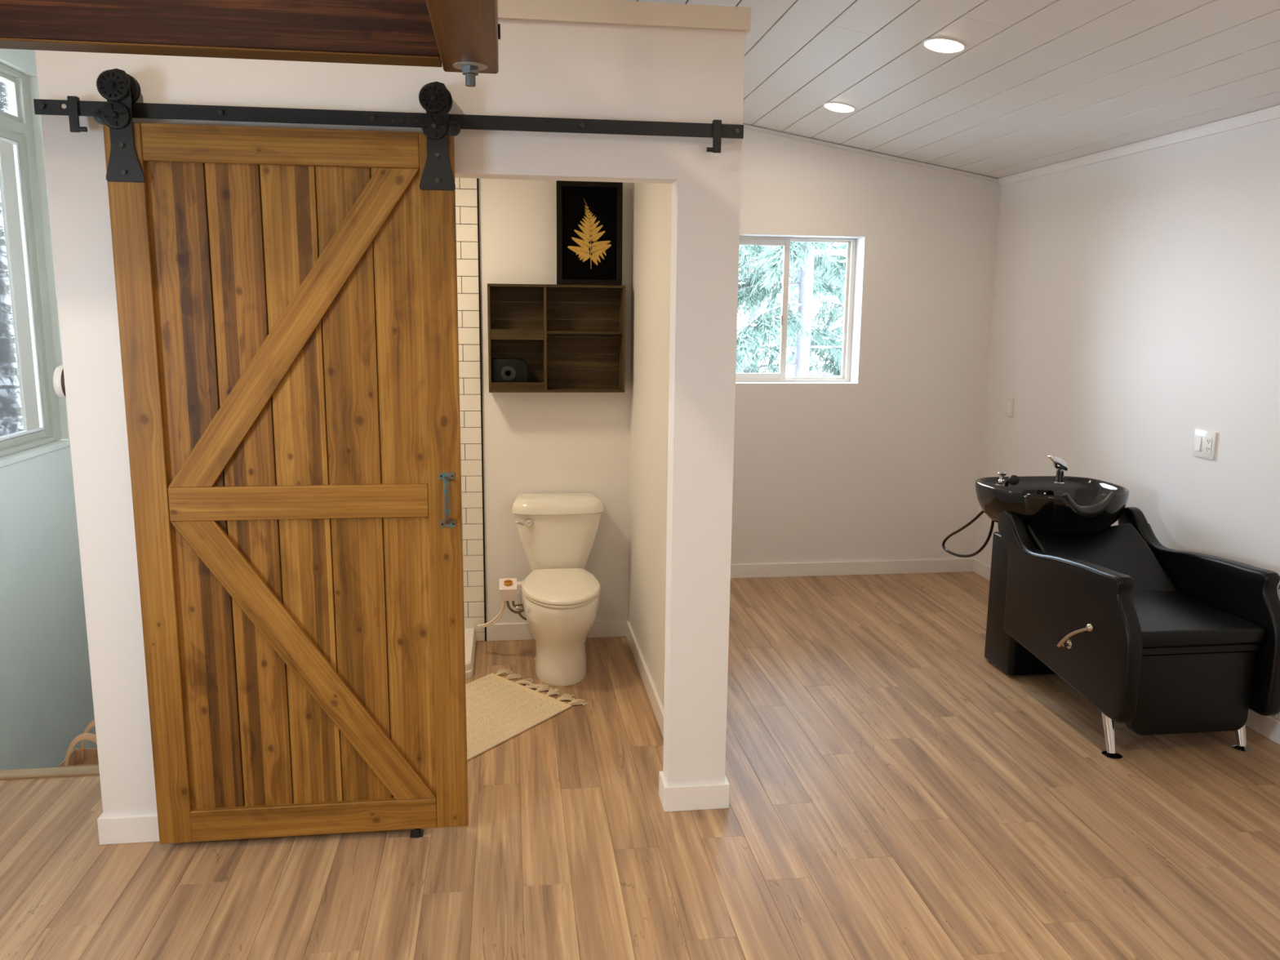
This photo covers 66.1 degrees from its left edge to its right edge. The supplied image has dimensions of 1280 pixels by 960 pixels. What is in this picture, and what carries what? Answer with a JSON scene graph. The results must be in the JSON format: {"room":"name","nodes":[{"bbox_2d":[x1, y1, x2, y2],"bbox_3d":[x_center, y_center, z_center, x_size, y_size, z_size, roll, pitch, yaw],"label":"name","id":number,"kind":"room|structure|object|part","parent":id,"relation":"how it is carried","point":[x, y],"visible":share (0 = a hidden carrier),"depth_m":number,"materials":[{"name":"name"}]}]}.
{"room":"salon","nodes":[
{"label":"salon","id":0,"kind":"room"},
{"bbox_2d":[0,48,97,769],"bbox_3d":[-2.577,1.079,1.613,0.140,6.050,8.489,-1,10,-8],"label":"wall","id":1,"kind":"structure","parent":0,"point":[46,698],"depth_m":4.87,"materials":[{"name":"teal paint"}]},
{"bbox_2d":[0,62,70,467],"bbox_3d":[-2.932,-0.955,4.256,0.112,1.841,1.780,-1,10,-8],"label":"window","id":2,"kind":"structure","parent":1,"relation":"in","point":[30,424],"depth_m":4.81,"materials":[{"name":"beige"}]},
{"bbox_3d":[-2.946,-1.721,4.073,0.004,0.157,1.434,-1,10,-8],"label":"pane","id":3,"kind":"part","parent":2,"relation":"part of","materials":[{"name":"clear glass"}]},
{"bbox_3d":[-2.944,-1.721,4.074,0.030,0.201,1.478,-1,10,-8],"label":"sash","id":4,"kind":"part","parent":2,"relation":"part of","materials":[{"name":"beige"}]},
{"bbox_3d":[-2.955,-0.831,4.228,0.004,1.411,1.408,-1,10,-8],"label":"pane","id":5,"kind":"part","parent":2,"relation":"part of","materials":[{"name":"clear glass"}]},
{"bbox_3d":[-3.002,-0.889,4.558,0.028,1.408,0.725,-1,10,-8],"label":"screen frame","id":6,"kind":"part","parent":2,"relation":"part of","materials":[{"name":"white plastic"}]},
{"bbox_3d":[-2.953,-0.831,4.228,0.030,1.481,1.478,-1,10,-8],"label":"sash","id":7,"kind":"part","parent":2,"relation":"part of","materials":[{"name":"beige"}]},
{"bbox_3d":[-2.942,-0.062,4.411,0.112,0.028,1.780,-1,10,-8],"label":"sill","id":8,"kind":"part","parent":2,"relation":"part of","materials":[{"name":"white paint"}]},
{"bbox_2d":[0,765,99,780],"bbox_3d":[-2.265,1.082,3.573,1.000,0.041,0.064,-1,10,-8],"label":"trim","id":9,"kind":"structure","parent":1,"relation":"attached to","point":[86,771],"depth_m":3.57,"materials":[{"name":"beige wood"}]},
{"bbox_2d":[0,0,442,66],"bbox_3d":[-1.552,-1.148,2.295,2.131,0.244,0.096,-1,10,-8],"label":"wooden beam","id":10,"kind":"structure","parent":1,"relation":"attached to","point":[367,32],"depth_m":2.35,"materials":[{"name":"brown wood"}]},
{"bbox_2d":[35,19,745,817],"bbox_3d":[-0.699,-0.112,3.106,2.010,2.525,0.110,-1,10,-8],"label":"wall","id":11,"kind":"structure","parent":0,"point":[547,69],"depth_m":2.97,"materials":[{"name":"white paint"}]},
{"bbox_2d":[53,364,66,399],"bbox_3d":[-1.729,-0.296,2.979,0.060,0.104,0.104,-1,10,-8],"label":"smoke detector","id":12,"kind":"object","parent":11,"relation":"attached to","point":[58,376],"visible":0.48,"depth_m":2.93,"materials":[{"name":"white plastic"}]},
{"bbox_2d":[33,68,743,844],"bbox_3d":[-0.686,-0.006,3.008,2.000,2.296,0.121,-1,10,-8],"label":"barn door","id":13,"kind":"structure","parent":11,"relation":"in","point":[203,366],"depth_m":2.94,"materials":[{"name":"brown wood"}]},
{"bbox_3d":[-1.011,-0.946,2.797,0.753,0.100,0.034,-1,10,-8],"label":"rail","id":14,"kind":"part","parent":13,"relation":"part of","materials":[{"name":"brown wood"}]},
{"bbox_3d":[-1.021,0.066,2.972,0.751,0.102,0.034,-1,10,-8],"label":"rail","id":15,"kind":"part","parent":13,"relation":"part of","materials":[{"name":"brown wood"}]},
{"bbox_3d":[-1.034,1.079,3.148,0.755,0.102,0.034,-1,10,-8],"label":"rail","id":16,"kind":"part","parent":13,"relation":"part of","materials":[{"name":"brown wood"}]},
{"bbox_3d":[-0.680,-1.027,2.863,2.000,0.095,0.057,-1,10,-8],"label":"sliding door rail","id":17,"kind":"part","parent":13,"relation":"part of","materials":[{"name":"black metal"}]},
{"bbox_3d":[-0.673,-1.038,2.844,0.105,0.027,0.002,-1,10,-8],"label":"joining plate","id":18,"kind":"part","parent":13,"relation":"part of","materials":[{"name":"black metal"}]},
{"bbox_3d":[-0.589,0.062,3.012,0.047,0.171,0.003,-1,10,-8],"label":"door pull","id":19,"kind":"part","parent":13,"relation":"part of","materials":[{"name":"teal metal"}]},
{"bbox_2d":[97,771,729,844],"bbox_3d":[-0.731,1.064,3.454,2.038,0.089,0.424,-1,10,-8],"label":"baseboard","id":20,"kind":"structure","parent":11,"relation":"attached to","point":[137,828],"depth_m":3.35,"materials":[{"name":"white paint"}]},
{"bbox_2d":[497,0,751,35],"bbox_3d":[-0.686,-1.382,2.886,2.034,0.063,0.146,-1,10,-8],"label":"trim","id":21,"kind":"structure","parent":11,"relation":"attached to","point":[615,12],"depth_m":2.90,"materials":[{"name":"beige wood"}]},
{"bbox_2d":[454,177,632,641],"bbox_3d":[-0.942,-0.386,4.891,1.791,2.450,0.124,-1,10,-8],"label":"wall","id":22,"kind":"structure","parent":0,"point":[513,444],"depth_m":4.93,"materials":[{"name":"white paint"}]},
{"bbox_2d":[487,283,625,392],"bbox_3d":[-0.406,-0.688,4.790,0.656,0.513,0.139,-1,10,-8],"label":"wall shelf","id":23,"kind":"object","parent":22,"relation":"attached to","point":[520,328],"visible":0.94,"depth_m":4.84,"materials":[{"name":"brown wood"}]},
{"bbox_2d":[491,358,528,382],"bbox_3d":[-0.633,-0.517,4.789,0.175,0.146,0.084,-1,10,-8],"label":"housing","id":24,"kind":"object","parent":23,"relation":"on","point":[503,370],"visible":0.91,"depth_m":4.75,"materials":[{"name":"black plastic"}]},
{"bbox_3d":[-0.274,-0.720,4.800,0.366,0.013,0.130,-1,10,-8],"label":"shelf","id":25,"kind":"part","parent":23,"relation":"part of","materials":[{"name":"brown wood"}]},
{"bbox_2d":[555,180,622,285],"bbox_3d":[-0.242,-1.179,4.711,0.314,0.482,0.030,-1,10,-8],"label":"picture","id":26,"kind":"object","parent":23,"relation":"on","point":[589,214],"visible":0.99,"depth_m":4.71,"materials":[{"name":"black"}]},
{"bbox_2d":[486,619,628,640],"bbox_3d":[-0.424,0.780,5.110,0.735,0.089,0.014,-1,10,-8],"label":"baseboard","id":27,"kind":"structure","parent":22,"relation":"attached to","point":[612,628],"depth_m":5.08,"materials":[{"name":"white paint"}]},
{"bbox_2d":[0,571,1279,959],"bbox_3d":[0.172,1.396,2.147,5.442,0.100,8.489,-1,10,-8],"label":"floor","id":28,"kind":"structure","parent":0,"point":[896,793],"depth_m":3.15,"materials":[{"name":"brown"}]},
{"bbox_2d":[409,828,423,838],"bbox_3d":[-0.726,1.140,3.201,0.041,0.026,0.046,-1,10,-8],"label":"floor guide","id":29,"kind":"object","parent":28,"relation":"on","point":[416,833],"visible":0.84,"depth_m":3.19,"materials":[{"name":"black metal"}]},
{"bbox_2d":[464,628,475,678],"bbox_3d":[-1.302,0.845,4.730,1.000,0.072,0.515,-1,10,-8],"label":"shower tray","id":30,"kind":"object","parent":28,"relation":"on","point":[469,633],"visible":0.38,"depth_m":4.74,"materials":[{"name":"white ceramic"}]},
{"bbox_2d":[465,668,587,760],"bbox_3d":[-0.689,0.984,4.130,0.576,0.017,0.954,8,12,36],"label":"bath rug","id":31,"kind":"object","parent":28,"relation":"on","point":[499,708],"visible":0.58,"depth_m":4.21,"materials":[{"name":"beige fabric"}]},
{"bbox_2d":[477,493,603,685],"bbox_3d":[-0.465,0.510,4.670,0.621,0.770,0.769,-1,10,-8],"label":"toilet","id":32,"kind":"object","parent":28,"relation":"on","point":[557,531],"visible":1,"depth_m":4.68,"materials":[{"name":"beige ceramic"}]},
{"bbox_3d":[-0.631,0.492,4.715,0.041,0.024,0.041,-1,10,-8],"label":"knob","id":33,"kind":"part","parent":32,"relation":"part of","materials":[{"name":"gold metal"}]},
{"bbox_3d":[-0.577,0.501,4.733,0.034,0.019,0.045,-1,10,-8],"label":"mounting arm","id":34,"kind":"part","parent":32,"relation":"part of","materials":[{"name":"white plastic"}]},
{"bbox_3d":[-0.574,0.210,4.767,0.062,0.020,0.019,-1,10,-8],"label":"flush lever","id":35,"kind":"part","parent":32,"relation":"part of","materials":[{"name":"silver metal"}]},
{"bbox_3d":[-0.409,0.120,4.877,0.444,0.072,0.206,-1,10,-8],"label":"tank lid","id":36,"kind":"part","parent":32,"relation":"part of","materials":[{"name":"beige ceramic"}]},
{"bbox_3d":[-0.411,0.304,4.916,0.420,0.303,0.192,-1,10,-8],"label":"tank","id":37,"kind":"part","parent":32,"relation":"part of","materials":[{"name":"beige ceramic"}]},
{"bbox_3d":[-0.375,0.706,4.653,0.360,0.392,0.636,-1,10,-8],"label":"bowl","id":38,"kind":"part","parent":32,"relation":"part of","materials":[{"name":"beige ceramic"}]},
{"bbox_3d":[-0.364,0.513,4.570,0.366,0.016,0.545,-1,10,-8],"label":"seat","id":39,"kind":"part","parent":32,"relation":"part of","materials":[{"name":"white plastic"}]},
{"bbox_3d":[-0.364,0.491,4.564,0.362,0.024,0.536,-1,10,-8],"label":"lid","id":40,"kind":"part","parent":32,"relation":"part of","materials":[{"name":"white plastic"}]},
{"bbox_2d":[942,454,1279,759],"bbox_3d":[1.996,0.443,4.484,0.728,1.017,1.686,-1,10,-8],"label":"chair","id":41,"kind":"object","parent":28,"relation":"on","point":[1159,639],"visible":1,"depth_m":3.96,"materials":[{"name":"black leather"}]},
{"bbox_2d":[974,475,1128,534],"bbox_3d":[1.954,0.130,4.659,0.650,0.212,0.530,-1,10,-8],"label":"basin","id":42,"kind":"object","parent":41,"relation":"in","point":[1029,504],"depth_m":4.50,"materials":[{"name":"black ceramic"}]},
{"bbox_2d":[1047,454,1068,484],"bbox_3d":[2.018,-0.051,4.764,0.096,0.139,0.048,-1,10,-8],"label":"mixer tap","id":43,"kind":"object","parent":41,"relation":"on","point":[1060,465],"depth_m":4.75,"materials":[{"name":"silver metal"}]},
{"bbox_3d":[1.736,0.669,4.008,0.032,0.038,0.038,-1,10,-8],"label":"recline lever","id":44,"kind":"part","parent":41,"relation":"part of","materials":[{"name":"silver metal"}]},
{"bbox_3d":[1.764,0.526,4.136,0.065,0.634,1.040,-1,10,-8],"label":"armrest","id":45,"kind":"part","parent":41,"relation":"part of","materials":[{"name":"black leather"}]},
{"bbox_3d":[1.739,0.570,3.800,0.033,0.033,0.033,-1,10,-8],"label":"lever knob","id":46,"kind":"part","parent":41,"relation":"part of","materials":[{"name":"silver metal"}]},
{"bbox_3d":[2.036,0.397,4.371,0.520,0.337,0.489,-1,10,-8],"label":"backrest","id":47,"kind":"part","parent":41,"relation":"part of","materials":[{"name":"black leather"}]},
{"bbox_3d":[1.832,0.955,3.851,0.049,0.215,0.106,-1,10,-8],"label":"leg","id":48,"kind":"part","parent":41,"relation":"part of","materials":[{"name":"silver metal"}]},
{"bbox_3d":[2.089,0.550,3.994,0.532,0.065,0.568,-1,10,-8],"label":"seat","id":49,"kind":"part","parent":41,"relation":"part of","materials":[{"name":"black leather"}]},
{"bbox_3d":[2.364,0.518,4.217,0.065,0.634,1.040,-1,10,-8],"label":"armrest","id":50,"kind":"part","parent":41,"relation":"part of","materials":[{"name":"black leather"}]},
{"bbox_3d":[2.089,0.598,3.998,0.500,0.030,0.535,-1,10,-8],"label":"seat rail","id":51,"kind":"part","parent":41,"relation":"part of","materials":[{"name":"black paint"}]},
{"bbox_3d":[2.385,0.948,3.925,0.049,0.215,0.106,-1,10,-8],"label":"leg","id":52,"kind":"part","parent":41,"relation":"part of","materials":[{"name":"silver metal"}]},
{"bbox_2d":[628,182,671,707],"bbox_3d":[0.050,-0.334,4.649,0.109,2.450,2.779,-1,10,-8],"label":"wall","id":53,"kind":"structure","parent":0,"point":[651,202],"depth_m":4.29,"materials":[{"name":"white paint"}]},
{"bbox_2d":[626,620,663,737],"bbox_3d":[0.048,0.922,4.319,0.014,0.089,1.705,-1,10,-8],"label":"baseboard","id":54,"kind":"structure","parent":53,"relation":"attached to","point":[655,700],"depth_m":4.42,"materials":[{"name":"white paint"}]},
{"bbox_2d":[730,124,1000,564],"bbox_3d":[-0.441,0.302,6.219,5.622,6.050,0.200,-1,10,-8],"label":"wall","id":55,"kind":"structure","parent":0,"point":[883,464],"depth_m":6.22,"materials":[{"name":"white paint"}]},
{"bbox_2d":[735,235,856,382],"bbox_3d":[0.952,-1.076,6.241,0.813,0.900,0.059,-1,10,-8],"label":"window","id":56,"kind":"structure","parent":55,"relation":"in","point":[744,240],"depth_m":6.25,"materials":[{"name":"white plastic"}]},
{"bbox_3d":[0.752,-1.071,6.205,0.367,0.870,0.022,-1,10,-8],"label":"sliding sash","id":57,"kind":"part","parent":56,"relation":"part of","materials":[{"name":"white plastic"}]},
{"bbox_3d":[1.113,-1.080,6.277,0.431,0.870,0.021,-1,10,-8],"label":"fixed sash","id":58,"kind":"part","parent":56,"relation":"part of","materials":[{"name":"white plastic"}]},
{"bbox_2d":[730,558,975,577],"bbox_3d":[1.062,0.578,6.364,2.332,0.089,0.014,-1,10,-8],"label":"baseboard","id":59,"kind":"structure","parent":55,"relation":"attached to","point":[957,565],"depth_m":6.40,"materials":[{"name":"white paint"}]},
{"bbox_2d":[742,124,999,182],"bbox_3d":[1.090,-2.023,5.910,2.332,0.407,0.018,-1,10,-8],"label":"trim","id":60,"kind":"structure","parent":55,"relation":"attached to","point":[745,126],"depth_m":5.95,"materials":[{"name":"white paint"}]},
{"bbox_2d":[616,0,1279,178],"bbox_3d":[0.159,-1.510,1.585,5.622,0.830,8.669,-1,10,-8],"label":"ceiling","id":61,"kind":"structure","parent":0,"point":[1035,84],"depth_m":4.06,"materials":[{"name":"grey wood"}]},
{"bbox_2d":[425,0,500,87],"bbox_3d":[-0.087,-0.954,-0.019,0.147,0.789,5.132,-1,10,-8],"label":"wooden beam","id":62,"kind":"structure","parent":61,"relation":"attached to","point":[467,33],"depth_m":2.19,"materials":[{"name":"brown wood"}]},
{"bbox_2d":[453,61,487,71],"bbox_3d":[-0.425,-1.035,2.463,0.086,0.002,0.086,-1,10,-8],"label":"washer","id":63,"kind":"object","parent":62,"relation":"in","point":[457,65],"depth_m":2.45,"materials":[{"name":"silver metal"}]},
{"bbox_2d":[822,102,856,112],"bbox_3d":[1.026,-1.919,5.069,0.168,0.034,0.170,-1,10,-8],"label":"recessed light","id":64,"kind":"object","parent":61,"relation":"in","point":[834,106],"visible":1,"depth_m":5.04,"materials":[{"name":"white paint"}]},
{"bbox_2d":[922,36,966,53],"bbox_3d":[1.196,-1.708,3.870,0.168,0.034,0.170,-1,10,-8],"label":"recessed light","id":65,"kind":"object","parent":61,"relation":"in","point":[946,45],"visible":1,"depth_m":3.85,"materials":[{"name":"white paint"}]},
{"bbox_2d":[974,118,1279,721],"bbox_3d":[2.862,0.088,2.183,0.147,2.720,8.489,-1,10,-8],"label":"wall","id":66,"kind":"structure","parent":0,"point":[1136,300],"depth_m":4.67,"materials":[{"name":"white paint"}]},
{"bbox_2d":[1005,397,1013,417],"bbox_3d":[2.265,-0.445,6.032,0.011,0.114,0.072,-1,10,-8],"label":"dimmer switch","id":67,"kind":"object","parent":66,"relation":"attached to","point":[1010,403],"visible":1,"depth_m":6.02,"materials":[{"name":"beige plastic"}]},
{"bbox_2d":[973,559,1279,744],"bbox_3d":[2.771,1.279,2.423,0.014,0.089,8.375,-1,10,-8],"label":"baseboard","id":68,"kind":"structure","parent":66,"relation":"attached to","point":[1268,726],"depth_m":4.04,"materials":[{"name":"white paint"}]},
{"bbox_2d":[998,105,1279,186],"bbox_3d":[2.788,-1.127,2.003,0.030,0.043,8.371,-1,10,-8],"label":"trim","id":69,"kind":"structure","parent":66,"relation":"attached to","point":[1272,113],"depth_m":4.63,"materials":[{"name":"white paint"}]},
{"bbox_2d":[1191,428,1217,460],"bbox_3d":[2.492,-0.158,4.352,0.016,0.122,0.134,-1,10,-8],"label":"outlet","id":70,"kind":"object","parent":66,"relation":"attached to","point":[1204,441],"visible":1,"depth_m":4.34,"materials":[{"name":"white plastic"}]},
{"bbox_2d":[1204,436,1212,453],"bbox_3d":[2.494,-0.152,4.320,0.003,0.068,0.035,-1,10,-8],"label":"outlet","id":71,"kind":"object","parent":70,"relation":"attached to","point":[1208,440],"depth_m":4.32,"materials":[{"name":"grey plastic"}]},
{"bbox_3d":[-2.464,2.306,5.018,1.240,2.870,2.489,-1,10,-8],"label":"wall","id":72,"kind":"structure","parent":0,"visible":0},
{"bbox_3d":[-2.438,2.250,4.967,1.000,2.420,2.340,-1,10,-8],"label":"stairs","id":73,"kind":"structure","parent":72,"relation":"attached to","visible":0},
{"bbox_2d":[57,720,98,767],"bbox_3d":[-2.062,1.082,3.784,0.260,0.292,0.160,-1,10,-8],"label":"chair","id":74,"kind":"object","parent":73,"relation":"on","point":[82,757],"visible":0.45,"depth_m":3.82,"materials":[{"name":"brown wood"}]},
{"bbox_3d":[-2.072,1.031,3.701,0.186,0.163,0.018,-1,10,-8],"label":"handle","id":75,"kind":"part","parent":74,"relation":"part of","materials":[{"name":"brown wood"}]},
{"bbox_3d":[-2.091,1.007,3.840,0.186,0.163,0.018,-1,10,-8],"label":"handle","id":76,"kind":"part","parent":74,"relation":"part of","materials":[{"name":"brown wood"}]},
{"label":"outside","id":77,"kind":"structure","parent":0,"visible":0},
{"bbox_3d":[-3.799,1.216,18.736,60.000,0.300,59.000,-1,10,-8],"label":"snowy ground","id":78,"kind":"structure","parent":77,"visible":0},
{"bbox_2d":[735,244,844,376],"bbox_3d":[1.589,-3.375,13.736,4.158,10.651,4.294,-6,12,-32],"label":"fir tree","id":79,"kind":"object","parent":78,"relation":"on","point":[746,252],"visible":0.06,"depth_m":13.62,"materials":[{"name":"green plant"}]},
{"bbox_2d":[735,241,846,377],"bbox_3d":[1.617,-2.135,9.484,3.732,9.622,3.262,-8,13,-42],"label":"fir tree","id":80,"kind":"object","parent":78,"relation":"on","point":[806,257],"visible":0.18,"depth_m":9.50,"materials":[{"name":"green plant"}]},
{"bbox_2d":[774,242,847,372],"bbox_3d":[4.092,-5.154,18.264,4.063,12.627,3.464,4,10,20],"label":"fir tree","id":81,"kind":"object","parent":78,"relation":"on","point":[792,298],"visible":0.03,"depth_m":18.73,"materials":[{"name":"green plant"}]}
]}

